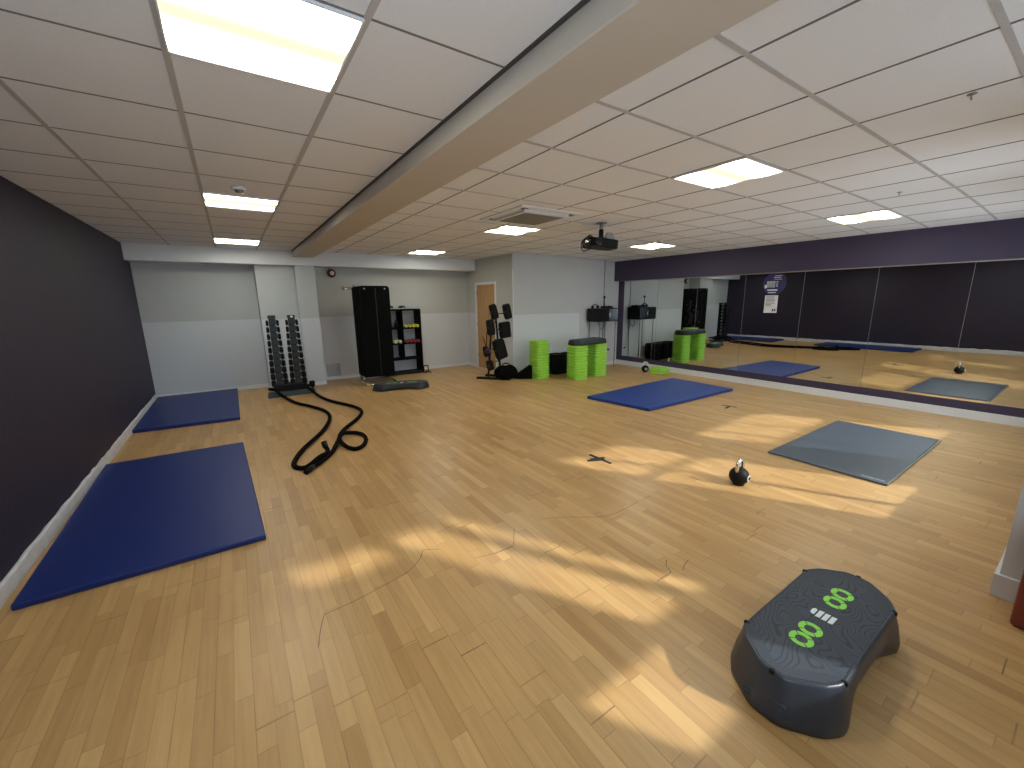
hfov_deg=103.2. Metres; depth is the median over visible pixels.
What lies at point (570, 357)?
step riser
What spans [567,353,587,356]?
step riser
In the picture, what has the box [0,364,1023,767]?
floor
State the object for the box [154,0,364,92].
recessed light
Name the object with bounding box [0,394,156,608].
baseboard
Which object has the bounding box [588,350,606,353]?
step riser
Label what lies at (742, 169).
recessed light
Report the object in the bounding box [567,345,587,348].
step riser
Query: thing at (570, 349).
step riser
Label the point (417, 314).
cube shelf
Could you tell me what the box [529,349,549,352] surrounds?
step riser
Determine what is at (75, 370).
wall
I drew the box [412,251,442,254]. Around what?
diffuser
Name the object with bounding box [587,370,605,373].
step riser
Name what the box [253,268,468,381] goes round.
wall
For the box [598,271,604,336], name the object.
power cable
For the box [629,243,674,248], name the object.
recessed light
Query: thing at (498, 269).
wall
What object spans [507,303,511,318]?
weight plate
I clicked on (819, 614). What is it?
print
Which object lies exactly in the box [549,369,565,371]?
step riser
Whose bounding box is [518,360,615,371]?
baseboard
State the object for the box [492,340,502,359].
weight plate
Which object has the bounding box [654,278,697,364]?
mirror panel
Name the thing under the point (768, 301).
print
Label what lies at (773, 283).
print
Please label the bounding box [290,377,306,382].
dumbbell
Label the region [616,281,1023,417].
wall
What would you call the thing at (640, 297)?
mirror panel
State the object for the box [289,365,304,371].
dumbbell
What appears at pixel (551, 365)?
step riser
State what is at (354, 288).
mat
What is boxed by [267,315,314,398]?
dumbbell rack
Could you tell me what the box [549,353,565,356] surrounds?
step riser
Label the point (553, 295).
wall
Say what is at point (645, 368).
kettlebell
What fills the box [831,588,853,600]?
print
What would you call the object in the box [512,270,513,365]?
trim
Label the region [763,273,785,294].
decal
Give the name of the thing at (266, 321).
dumbbell
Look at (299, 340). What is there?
dumbbell
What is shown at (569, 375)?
step riser
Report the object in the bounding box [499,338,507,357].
weight plate
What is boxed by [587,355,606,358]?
step riser
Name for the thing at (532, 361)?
step riser
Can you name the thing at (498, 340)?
weight plate
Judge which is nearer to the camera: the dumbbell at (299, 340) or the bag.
the dumbbell at (299, 340)
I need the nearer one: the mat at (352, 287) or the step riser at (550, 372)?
the mat at (352, 287)
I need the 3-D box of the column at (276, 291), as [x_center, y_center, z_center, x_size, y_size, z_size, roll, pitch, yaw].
[-4.416,-1.078,7.769,0.633,2.280,0.314,-9,14,-33]
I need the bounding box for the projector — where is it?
[581,222,617,251]
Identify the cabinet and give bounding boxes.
[587,308,617,366]
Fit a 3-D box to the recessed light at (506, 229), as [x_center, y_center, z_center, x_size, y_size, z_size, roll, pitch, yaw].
[-0.003,-2.098,5.515,0.566,0.036,0.566,-9,14,-33]
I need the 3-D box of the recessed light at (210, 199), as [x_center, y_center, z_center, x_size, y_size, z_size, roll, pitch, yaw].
[-2.538,-1.709,3.807,0.566,0.036,0.566,-9,14,-33]
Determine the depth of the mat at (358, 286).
7.80 m
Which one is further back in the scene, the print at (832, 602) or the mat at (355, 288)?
the mat at (355, 288)
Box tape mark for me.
[587,454,610,463]
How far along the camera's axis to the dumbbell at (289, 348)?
7.16 m
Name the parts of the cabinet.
panel, glass door, leg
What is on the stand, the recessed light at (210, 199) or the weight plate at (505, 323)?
the weight plate at (505, 323)
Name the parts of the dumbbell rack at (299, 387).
cradle plate, cradle plate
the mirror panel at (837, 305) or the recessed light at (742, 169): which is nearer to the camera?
the recessed light at (742, 169)
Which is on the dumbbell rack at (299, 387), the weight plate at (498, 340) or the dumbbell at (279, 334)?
the dumbbell at (279, 334)
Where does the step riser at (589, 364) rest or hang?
on the step riser at (588, 366)
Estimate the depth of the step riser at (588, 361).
8.51 m
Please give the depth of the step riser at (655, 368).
8.80 m
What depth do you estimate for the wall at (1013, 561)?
2.12 m
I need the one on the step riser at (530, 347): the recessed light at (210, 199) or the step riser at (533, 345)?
the step riser at (533, 345)
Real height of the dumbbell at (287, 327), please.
0.102 m
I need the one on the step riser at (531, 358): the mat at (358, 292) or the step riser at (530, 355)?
the step riser at (530, 355)
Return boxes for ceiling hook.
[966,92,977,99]
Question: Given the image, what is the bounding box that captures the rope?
[268,384,367,474]
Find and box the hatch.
[325,362,341,376]
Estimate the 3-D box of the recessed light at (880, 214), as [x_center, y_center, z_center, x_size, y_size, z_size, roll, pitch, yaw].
[4.137,-1.972,4.777,0.566,0.036,0.566,-7,13,-34]
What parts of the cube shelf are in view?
panel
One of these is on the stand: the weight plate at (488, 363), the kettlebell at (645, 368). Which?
the weight plate at (488, 363)
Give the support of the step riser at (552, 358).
on the step riser at (550, 360)
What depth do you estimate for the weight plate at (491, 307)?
8.08 m
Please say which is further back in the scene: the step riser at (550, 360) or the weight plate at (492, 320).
the step riser at (550, 360)
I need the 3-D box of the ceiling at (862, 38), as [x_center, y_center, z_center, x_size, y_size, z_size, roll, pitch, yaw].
[1.374,-2.157,5.831,6.415,0.137,9.800,-9,14,-33]
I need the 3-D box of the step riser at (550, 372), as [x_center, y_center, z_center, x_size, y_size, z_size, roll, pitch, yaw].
[0.983,-0.274,9.018,0.352,0.056,0.352,-9,14,-33]
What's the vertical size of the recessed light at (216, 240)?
0.036 m
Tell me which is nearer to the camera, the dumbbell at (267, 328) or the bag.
the dumbbell at (267, 328)
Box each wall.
[0,176,155,581]
[130,262,268,394]
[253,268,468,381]
[466,253,512,365]
[512,253,618,370]
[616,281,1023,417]
[1000,482,1023,579]
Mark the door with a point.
(485, 292)
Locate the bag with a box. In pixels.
[494,363,517,379]
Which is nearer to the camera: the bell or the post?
the post
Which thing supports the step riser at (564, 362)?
on the step riser at (551, 365)
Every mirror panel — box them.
[622,280,657,359]
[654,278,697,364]
[692,275,745,370]
[737,272,804,377]
[792,267,879,386]
[860,262,975,397]
[948,259,1023,408]
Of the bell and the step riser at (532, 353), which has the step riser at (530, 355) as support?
the step riser at (532, 353)
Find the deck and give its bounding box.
[568,337,606,345]
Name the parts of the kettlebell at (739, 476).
handle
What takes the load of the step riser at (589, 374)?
on the floor
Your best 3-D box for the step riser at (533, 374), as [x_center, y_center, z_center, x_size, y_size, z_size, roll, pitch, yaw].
[0.568,-0.213,8.475,0.352,0.056,0.352,-10,15,-36]
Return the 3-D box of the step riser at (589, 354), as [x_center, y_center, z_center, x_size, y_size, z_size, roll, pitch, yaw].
[1.800,-0.640,8.621,0.352,0.056,0.352,-9,14,-34]
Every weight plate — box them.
[483,346,487,356]
[486,320,492,335]
[486,360,491,370]
[489,304,496,319]
[490,319,494,334]
[492,304,498,317]
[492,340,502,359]
[496,339,504,358]
[498,322,505,337]
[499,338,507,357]
[502,304,509,319]
[504,322,508,337]
[505,321,510,336]
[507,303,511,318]
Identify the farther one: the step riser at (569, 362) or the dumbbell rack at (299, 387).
the step riser at (569, 362)
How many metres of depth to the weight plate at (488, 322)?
8.10 m
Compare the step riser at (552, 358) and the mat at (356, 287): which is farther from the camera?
the step riser at (552, 358)
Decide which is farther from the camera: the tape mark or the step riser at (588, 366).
the step riser at (588, 366)
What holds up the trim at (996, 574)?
attached to the wall at (1013, 561)
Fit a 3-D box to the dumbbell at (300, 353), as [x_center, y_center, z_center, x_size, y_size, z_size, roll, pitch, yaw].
[-3.846,-0.508,7.220,0.232,0.108,0.093,-9,14,-33]
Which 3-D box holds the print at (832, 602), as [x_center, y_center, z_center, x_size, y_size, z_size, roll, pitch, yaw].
[1.510,1.022,1.899,0.087,0.001,0.087,-9,14,-33]
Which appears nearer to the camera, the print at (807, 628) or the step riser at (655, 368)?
the print at (807, 628)
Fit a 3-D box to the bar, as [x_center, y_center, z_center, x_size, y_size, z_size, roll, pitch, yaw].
[-1.972,-0.354,9.316,0.180,0.168,0.152,8,15,38]
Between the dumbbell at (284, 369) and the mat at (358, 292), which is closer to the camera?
the dumbbell at (284, 369)
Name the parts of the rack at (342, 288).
frame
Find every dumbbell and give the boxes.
[265,320,278,325]
[266,327,279,332]
[267,333,280,339]
[267,340,281,346]
[268,347,283,353]
[269,353,284,360]
[269,360,285,366]
[270,366,286,373]
[271,373,287,380]
[271,379,288,386]
[286,326,298,331]
[286,332,299,338]
[287,339,300,345]
[287,346,301,351]
[288,352,302,358]
[289,358,303,365]
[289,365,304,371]
[290,371,305,378]
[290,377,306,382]
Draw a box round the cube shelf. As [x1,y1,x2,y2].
[386,309,423,375]
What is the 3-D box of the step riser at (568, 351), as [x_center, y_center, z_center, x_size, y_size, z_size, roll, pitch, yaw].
[1.325,-0.663,8.234,0.352,0.056,0.352,-8,14,-31]
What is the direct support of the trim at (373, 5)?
attached to the ceiling at (391, 67)
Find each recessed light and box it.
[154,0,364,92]
[202,192,278,211]
[214,238,259,244]
[407,250,444,254]
[483,225,540,234]
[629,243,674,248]
[672,157,784,188]
[825,209,902,223]
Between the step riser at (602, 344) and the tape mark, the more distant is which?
the step riser at (602, 344)
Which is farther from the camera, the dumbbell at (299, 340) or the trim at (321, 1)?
the dumbbell at (299, 340)
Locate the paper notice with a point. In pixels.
(770, 304)
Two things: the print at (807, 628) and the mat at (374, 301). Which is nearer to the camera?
the print at (807, 628)
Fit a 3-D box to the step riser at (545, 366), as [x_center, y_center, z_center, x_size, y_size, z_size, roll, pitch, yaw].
[0.564,-0.376,8.442,0.352,0.056,0.352,-10,15,-36]
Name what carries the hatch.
attached to the wall at (440, 297)
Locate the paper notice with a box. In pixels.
[763,295,777,312]
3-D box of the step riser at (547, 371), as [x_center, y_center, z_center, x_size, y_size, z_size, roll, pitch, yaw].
[0.567,-0.267,8.463,0.352,0.056,0.352,-10,15,-36]
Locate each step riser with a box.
[529,340,549,343]
[529,343,549,346]
[529,346,549,349]
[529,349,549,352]
[529,352,549,354]
[529,354,549,357]
[529,357,549,360]
[529,360,549,362]
[529,362,548,365]
[531,365,548,368]
[532,368,549,371]
[532,370,548,373]
[532,373,548,376]
[532,375,548,379]
[548,356,565,359]
[548,364,565,366]
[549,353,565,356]
[549,359,565,361]
[549,361,565,364]
[549,366,565,369]
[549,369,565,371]
[549,371,565,373]
[566,368,587,372]
[566,373,586,377]
[566,376,586,379]
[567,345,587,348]
[567,348,587,350]
[567,350,587,353]
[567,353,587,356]
[567,356,587,358]
[567,358,587,361]
[567,360,587,364]
[567,363,587,366]
[567,366,587,369]
[567,371,587,374]
[586,360,606,363]
[586,373,605,376]
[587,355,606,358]
[587,358,606,361]
[587,363,606,366]
[587,365,605,368]
[587,368,606,371]
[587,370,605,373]
[588,345,606,348]
[588,348,606,350]
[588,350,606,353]
[588,353,606,355]
[590,343,606,345]
[649,366,669,371]
[649,370,668,373]
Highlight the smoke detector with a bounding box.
[231,186,245,193]
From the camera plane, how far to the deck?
8.20 m
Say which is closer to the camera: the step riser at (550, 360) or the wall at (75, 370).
the wall at (75, 370)
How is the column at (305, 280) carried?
attached to the wall at (440, 297)
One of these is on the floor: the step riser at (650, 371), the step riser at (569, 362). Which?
the step riser at (650, 371)
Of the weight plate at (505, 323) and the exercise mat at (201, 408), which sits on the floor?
the exercise mat at (201, 408)
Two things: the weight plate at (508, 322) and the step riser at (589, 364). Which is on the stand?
the weight plate at (508, 322)
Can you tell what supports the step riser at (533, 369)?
on the step riser at (547, 371)
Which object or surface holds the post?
on the dumbbell rack at (299, 387)
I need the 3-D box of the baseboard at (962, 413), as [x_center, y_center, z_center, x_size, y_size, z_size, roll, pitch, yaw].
[4.500,-0.023,7.438,0.018,0.112,6.740,-9,14,-33]
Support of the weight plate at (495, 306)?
on the stand
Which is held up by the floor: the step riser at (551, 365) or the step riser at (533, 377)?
the step riser at (533, 377)
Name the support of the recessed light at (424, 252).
in the ceiling at (862, 38)
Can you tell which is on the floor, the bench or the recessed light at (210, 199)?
the bench
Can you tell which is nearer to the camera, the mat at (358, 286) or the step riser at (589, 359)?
the mat at (358, 286)
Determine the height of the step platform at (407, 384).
0.112 m
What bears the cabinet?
on the floor
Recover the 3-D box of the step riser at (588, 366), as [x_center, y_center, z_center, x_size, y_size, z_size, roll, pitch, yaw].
[1.801,-0.378,8.675,0.352,0.056,0.352,-9,14,-35]
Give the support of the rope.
on the floor
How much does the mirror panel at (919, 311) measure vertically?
1.764 m
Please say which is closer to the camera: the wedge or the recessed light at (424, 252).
the recessed light at (424, 252)
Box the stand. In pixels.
[476,313,510,379]
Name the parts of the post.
knob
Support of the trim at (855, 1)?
attached to the ceiling at (862, 38)
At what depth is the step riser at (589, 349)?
8.47 m
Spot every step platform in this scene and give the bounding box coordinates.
[373,380,428,391]
[730,568,899,738]
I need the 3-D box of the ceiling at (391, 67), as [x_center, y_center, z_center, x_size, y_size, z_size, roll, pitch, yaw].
[-2.514,-1.611,3.239,2.314,0.050,9.800,-9,14,-33]
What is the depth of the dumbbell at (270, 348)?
7.00 m
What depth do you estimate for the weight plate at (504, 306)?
8.26 m
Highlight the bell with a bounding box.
[327,268,335,277]
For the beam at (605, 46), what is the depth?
1.61 m
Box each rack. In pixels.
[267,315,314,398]
[341,285,396,386]
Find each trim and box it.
[0,0,380,248]
[0,0,504,246]
[291,0,590,250]
[335,0,1023,259]
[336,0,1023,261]
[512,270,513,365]
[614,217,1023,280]
[624,258,1023,281]
[654,264,975,398]
[994,572,1019,583]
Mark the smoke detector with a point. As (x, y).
(238, 189)
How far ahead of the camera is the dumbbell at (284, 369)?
7.08 m
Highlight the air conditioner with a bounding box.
[480,205,583,225]
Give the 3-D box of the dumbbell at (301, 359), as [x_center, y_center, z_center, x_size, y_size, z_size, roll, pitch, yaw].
[-3.844,-0.394,7.244,0.240,0.109,0.095,-9,14,-33]
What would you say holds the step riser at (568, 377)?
on the floor
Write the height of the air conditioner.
0.036 m
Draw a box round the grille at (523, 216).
[494,209,568,225]
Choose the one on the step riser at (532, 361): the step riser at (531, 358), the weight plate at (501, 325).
the step riser at (531, 358)
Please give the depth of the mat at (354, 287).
8.03 m
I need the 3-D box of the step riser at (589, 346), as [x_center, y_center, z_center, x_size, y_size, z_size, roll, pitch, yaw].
[1.794,-0.797,8.590,0.352,0.056,0.352,-9,14,-35]
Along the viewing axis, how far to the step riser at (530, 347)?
8.24 m
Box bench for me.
[1010,569,1023,629]
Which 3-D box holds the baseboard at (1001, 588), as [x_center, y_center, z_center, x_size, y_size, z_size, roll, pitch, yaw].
[4.638,0.841,3.263,4.593,0.115,0.498,-9,14,-33]
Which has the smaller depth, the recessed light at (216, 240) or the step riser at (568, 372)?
the recessed light at (216, 240)
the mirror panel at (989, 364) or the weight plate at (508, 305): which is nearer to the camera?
the mirror panel at (989, 364)
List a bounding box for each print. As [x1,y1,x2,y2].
[765,275,781,292]
[765,298,774,304]
[789,630,813,647]
[798,621,822,636]
[811,608,836,623]
[823,596,846,609]
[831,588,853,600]
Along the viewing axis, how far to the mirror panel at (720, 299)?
7.90 m
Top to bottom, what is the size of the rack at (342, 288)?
1.926 m
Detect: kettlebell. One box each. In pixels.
[642,362,648,371]
[729,458,749,485]
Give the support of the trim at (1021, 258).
attached to the wall at (974, 406)
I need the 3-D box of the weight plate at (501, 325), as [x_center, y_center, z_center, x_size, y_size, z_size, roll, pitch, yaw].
[-0.203,-1.099,8.313,0.092,0.334,0.150,-9,14,-33]
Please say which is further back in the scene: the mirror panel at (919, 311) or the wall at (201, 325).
the wall at (201, 325)
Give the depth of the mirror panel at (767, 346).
7.18 m
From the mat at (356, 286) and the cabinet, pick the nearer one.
the mat at (356, 286)
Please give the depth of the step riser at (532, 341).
8.23 m
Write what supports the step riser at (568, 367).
on the step riser at (567, 369)
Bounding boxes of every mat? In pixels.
[11,442,265,610]
[132,388,239,432]
[351,287,359,373]
[353,287,360,369]
[353,294,360,374]
[354,288,361,374]
[355,286,362,375]
[355,288,362,369]
[356,287,363,372]
[357,286,364,376]
[358,286,394,377]
[358,292,365,376]
[587,378,732,410]
[768,420,941,485]
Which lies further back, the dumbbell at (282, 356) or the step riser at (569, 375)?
the step riser at (569, 375)
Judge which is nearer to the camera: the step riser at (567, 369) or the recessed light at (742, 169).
the recessed light at (742, 169)
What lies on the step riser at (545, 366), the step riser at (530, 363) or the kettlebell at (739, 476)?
the step riser at (530, 363)
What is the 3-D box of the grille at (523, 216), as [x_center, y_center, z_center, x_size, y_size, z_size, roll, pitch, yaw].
[0.212,-1.892,4.632,0.610,0.026,0.610,-9,14,-33]
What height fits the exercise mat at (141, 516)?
0.040 m
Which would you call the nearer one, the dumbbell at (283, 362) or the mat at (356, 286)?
the dumbbell at (283, 362)
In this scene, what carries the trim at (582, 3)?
attached to the ceiling at (391, 67)
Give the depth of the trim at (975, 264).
6.11 m
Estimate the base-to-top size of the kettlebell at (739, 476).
0.236 m
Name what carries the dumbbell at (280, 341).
on the dumbbell rack at (299, 387)
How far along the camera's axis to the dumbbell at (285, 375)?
7.11 m
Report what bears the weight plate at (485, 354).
on the stand
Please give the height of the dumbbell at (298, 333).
0.103 m
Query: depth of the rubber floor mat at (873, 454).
4.24 m
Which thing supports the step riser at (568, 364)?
on the step riser at (568, 367)
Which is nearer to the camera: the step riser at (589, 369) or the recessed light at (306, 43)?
the recessed light at (306, 43)
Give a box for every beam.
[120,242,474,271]
[292,0,778,257]
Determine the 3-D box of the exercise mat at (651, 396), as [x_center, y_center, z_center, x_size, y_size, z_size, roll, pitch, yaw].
[2.530,0.145,6.920,2.459,0.044,1.237,-9,14,-33]
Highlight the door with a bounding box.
[475,281,497,369]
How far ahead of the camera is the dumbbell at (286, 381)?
7.11 m
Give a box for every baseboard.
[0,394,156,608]
[157,362,468,396]
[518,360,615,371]
[616,359,1023,426]
[989,549,1018,602]
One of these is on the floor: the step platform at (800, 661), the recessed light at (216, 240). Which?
the step platform at (800, 661)
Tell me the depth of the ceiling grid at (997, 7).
2.82 m
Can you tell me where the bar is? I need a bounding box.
[423,365,430,372]
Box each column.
[253,265,306,387]
[294,265,326,383]
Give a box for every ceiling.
[0,0,580,250]
[324,0,1023,261]
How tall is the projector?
0.360 m
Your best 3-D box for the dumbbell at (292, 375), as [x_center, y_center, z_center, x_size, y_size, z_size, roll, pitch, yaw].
[-3.841,-0.166,7.291,0.256,0.112,0.097,-9,14,-33]
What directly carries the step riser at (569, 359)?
on the step riser at (569, 362)
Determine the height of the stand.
1.441 m
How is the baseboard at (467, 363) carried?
attached to the wall at (440, 297)
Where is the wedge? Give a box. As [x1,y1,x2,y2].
[514,365,531,378]
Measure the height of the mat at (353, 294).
1.745 m
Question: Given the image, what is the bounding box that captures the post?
[309,380,315,390]
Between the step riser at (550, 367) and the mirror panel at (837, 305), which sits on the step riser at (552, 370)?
the step riser at (550, 367)

